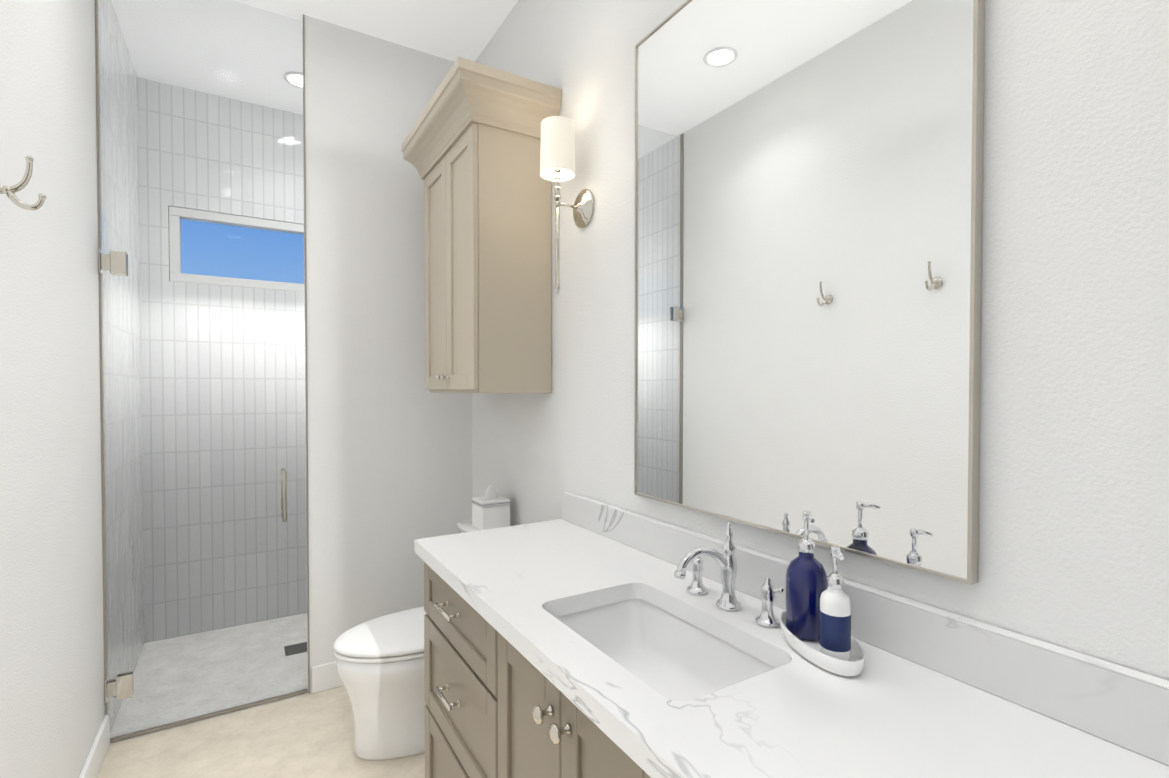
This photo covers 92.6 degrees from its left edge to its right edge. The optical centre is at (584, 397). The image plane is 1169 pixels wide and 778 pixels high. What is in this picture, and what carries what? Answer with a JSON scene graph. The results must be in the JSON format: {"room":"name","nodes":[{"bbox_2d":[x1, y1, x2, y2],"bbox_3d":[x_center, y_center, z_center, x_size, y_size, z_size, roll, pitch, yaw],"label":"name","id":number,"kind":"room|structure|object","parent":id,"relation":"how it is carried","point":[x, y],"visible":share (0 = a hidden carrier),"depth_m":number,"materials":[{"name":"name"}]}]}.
{"room":"bathroom","nodes":[
{"label":"bathroom","id":0,"kind":"room"},
{"bbox_2d":[0,0,144,777],"bbox_3d":[-1.163,-0.156,0.913,0.100,3.035,5.032,-1,1,-31],"label":"wall","id":1,"kind":"structure","parent":0,"point":[52,710],"depth_m":1.70,"materials":[{"name":"paint"}]},
{"bbox_2d":[0,156,45,209],"bbox_3d":[-1.256,-0.480,1.242,0.086,0.121,0.048,-1,1,-31],"label":"robe hook","id":2,"kind":"object","parent":1,"relation":"attached to","point":[9,191],"visible":1,"depth_m":1.24,"materials":[{"name":"silver metal"}]},
{"bbox_2d":[79,714,109,777],"bbox_3d":[-0.849,1.308,0.533,0.015,0.120,3.815,-1,1,-31],"label":"baseboard","id":3,"kind":"structure","parent":1,"relation":"attached to","point":[92,766],"depth_m":2.00,"materials":[{"name":"paint"}]},
{"bbox_2d":[137,77,306,642],"bbox_3d":[-1.773,-0.197,3.430,1.483,3.035,0.100,-1,1,-31],"label":"wall","id":4,"kind":"structure","parent":0,"point":[245,131],"depth_m":3.18,"materials":[{"name":"tile"}]},
{"bbox_2d":[169,206,303,291],"bbox_3d":[-1.767,-0.851,3.408,1.228,0.411,0.066,-1,1,-31],"label":"window","id":5,"kind":"structure","parent":4,"relation":"in","point":[176,269],"depth_m":3.19,"materials":[{"name":"glass"}]},
{"bbox_2d":[97,613,424,777],"bbox_3d":[-0.487,1.404,1.351,1.683,0.100,5.032,-1,1,-31],"label":"floor","id":6,"kind":"structure","parent":0,"point":[310,735],"depth_m":2.31,"materials":[{"name":"tile"}]},
{"bbox_2d":[284,642,306,655],"bbox_3d":[-1.517,1.326,2.958,0.120,0.004,0.120,-1,1,-31],"label":"shower drain","id":7,"kind":"object","parent":6,"relation":"on","point":[289,650],"depth_m":2.95,"materials":[{"name":"metal"}]},
{"bbox_2d":[333,521,511,760],"bbox_3d":[-0.608,0.952,2.247,0.737,0.775,0.450,-1,1,-31],"label":"toilet","id":8,"kind":"object","parent":6,"relation":"on","point":[380,665],"visible":0.31,"depth_m":2.06,"materials":[{"name":"ceramic"}]},
{"bbox_2d":[471,485,510,529],"bbox_3d":[-0.405,0.469,2.422,0.131,0.183,0.131,-1,1,-31],"label":"tissue box","id":9,"kind":"object","parent":8,"relation":"on","point":[491,509],"visible":0.96,"depth_m":2.38,"materials":[{"name":"white ceramic"}]},
{"bbox_2d":[414,551,657,777],"bbox_3d":[0.170,0.928,1.128,0.580,0.859,1.810,-1,1,-31],"label":"bathroom vanity","id":10,"kind":"object","parent":6,"relation":"on","point":[491,711],"depth_m":1.25,"materials":[{"name":"paint"}]},
{"bbox_2d":[414,519,1168,777],"bbox_3d":[0.180,0.478,1.127,0.557,0.040,1.840,-1,1,-31],"label":"countertop","id":11,"kind":"structure","parent":10,"relation":"on","point":[906,715],"depth_m":0.87,"materials":[{"name":"white stone"}]},
{"bbox_2d":[566,595,765,690],"bbox_3d":[0.138,0.562,1.114,0.293,0.152,0.480,-1,1,-31],"label":"sink","id":12,"kind":"object","parent":11,"relation":"in","point":[682,654],"depth_m":1.29,"materials":[{"name":"white ceramic"}]},
{"bbox_2d":[674,522,783,627],"bbox_3d":[0.262,0.363,1.188,0.181,0.185,0.277,-1,1,-31],"label":"faucet","id":13,"kind":"object","parent":11,"relation":"on","point":[726,561],"visible":1,"depth_m":1.20,"materials":[{"name":"silver metal"}]},
{"bbox_2d":[780,611,864,676],"bbox_3d":[0.427,0.443,1.018,0.131,0.031,0.204,-1,1,-31],"label":"soap tray","id":14,"kind":"object","parent":11,"relation":"on","point":[809,651],"visible":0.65,"depth_m":0.96,"materials":[{"name":"ceramic"}]},
{"bbox_2d":[785,511,826,640],"bbox_3d":[0.421,0.331,1.061,0.074,0.233,0.074,-1,1,-31],"label":"soap bottle","id":15,"kind":"object","parent":14,"relation":"on","point":[806,581],"visible":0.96,"depth_m":1.03,"materials":[{"name":"blue glass"}]},
{"bbox_2d":[819,547,850,660],"bbox_3d":[0.434,0.354,0.966,0.050,0.191,0.051,-1,1,-31],"label":"soap bottle","id":16,"kind":"object","parent":14,"relation":"on","point":[835,625],"visible":0.94,"depth_m":0.95,"materials":[{"name":"plastic"}]},
{"bbox_2d":[111,0,517,114],"bbox_3d":[-0.487,-1.730,1.300,1.683,0.100,5.032,-1,1,-31],"label":"ceiling","id":17,"kind":"structure","parent":0,"point":[452,30],"depth_m":2.61,"materials":[{"name":"paint"}]},
{"bbox_2d":[283,72,302,88],"bbox_3d":[-1.523,-1.704,3.005,0.168,0.007,0.168,-1,1,-31],"label":"recessed light","id":18,"kind":"object","parent":17,"relation":"in","point":[295,81],"depth_m":2.98,"materials":[{"name":"plastic"}]},
{"bbox_2d":[302,15,472,692],"bbox_3d":[-0.942,-0.186,2.753,0.771,3.035,0.110,-1,1,-31],"label":"wall","id":19,"kind":"structure","parent":0,"point":[389,459],"depth_m":2.64,"materials":[{"name":"paint"}]},
{"bbox_2d":[95,0,309,714],"bbox_3d":[-1.551,-0.178,2.327,0.712,3.033,0.026,-1,1,-31],"label":"trim","id":20,"kind":"structure","parent":19,"relation":"attached to","point":[101,342],"depth_m":2.15,"materials":[{"name":"silver metal"}]},
{"bbox_2d":[98,0,307,742],"bbox_3d":[-1.554,-0.166,2.325,0.701,3.001,0.117,-1,1,-31],"label":"shower door","id":21,"kind":"structure","parent":19,"relation":"attached to","point":[121,685],"depth_m":2.30,"materials":[{"name":"clear glass"}]},
{"bbox_2d":[311,661,342,693],"bbox_3d":[-0.907,1.272,2.725,0.765,0.120,0.015,-1,1,-31],"label":"baseboard","id":22,"kind":"structure","parent":19,"relation":"attached to","point":[325,676],"depth_m":2.55,"materials":[{"name":"paint"}]},
{"bbox_2d":[472,0,1168,680],"bbox_3d":[0.450,-0.163,1.309,0.100,3.035,4.026,-1,1,-31],"label":"wall","id":23,"kind":"structure","parent":0,"point":[1074,476],"depth_m":0.85,"materials":[{"name":"paint"}]},
{"bbox_2d":[402,57,561,392],"bbox_3d":[-0.457,-0.583,2.309,0.392,1.123,0.786,-1,1,-31],"label":"upper cabinet","id":24,"kind":"object","parent":23,"relation":"attached to","point":[471,144],"visible":1,"depth_m":2.07,"materials":[{"name":"paint"}]},
{"bbox_2d":[540,116,593,294],"bbox_3d":[-0.071,-0.635,1.896,0.164,0.572,0.132,-1,1,-31],"label":"sconce","id":25,"kind":"object","parent":23,"relation":"attached to","point":[557,156],"visible":1,"depth_m":1.86,"materials":[{"name":"white fabric"}]},
{"bbox_2d":[634,0,984,584],"bbox_3d":[0.393,-0.368,1.274,0.024,1.323,0.902,-1,1,-31],"label":"mirror","id":26,"kind":"object","parent":23,"relation":"attached to","point":[808,246],"visible":0.98,"depth_m":1.13,"materials":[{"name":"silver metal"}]}
]}

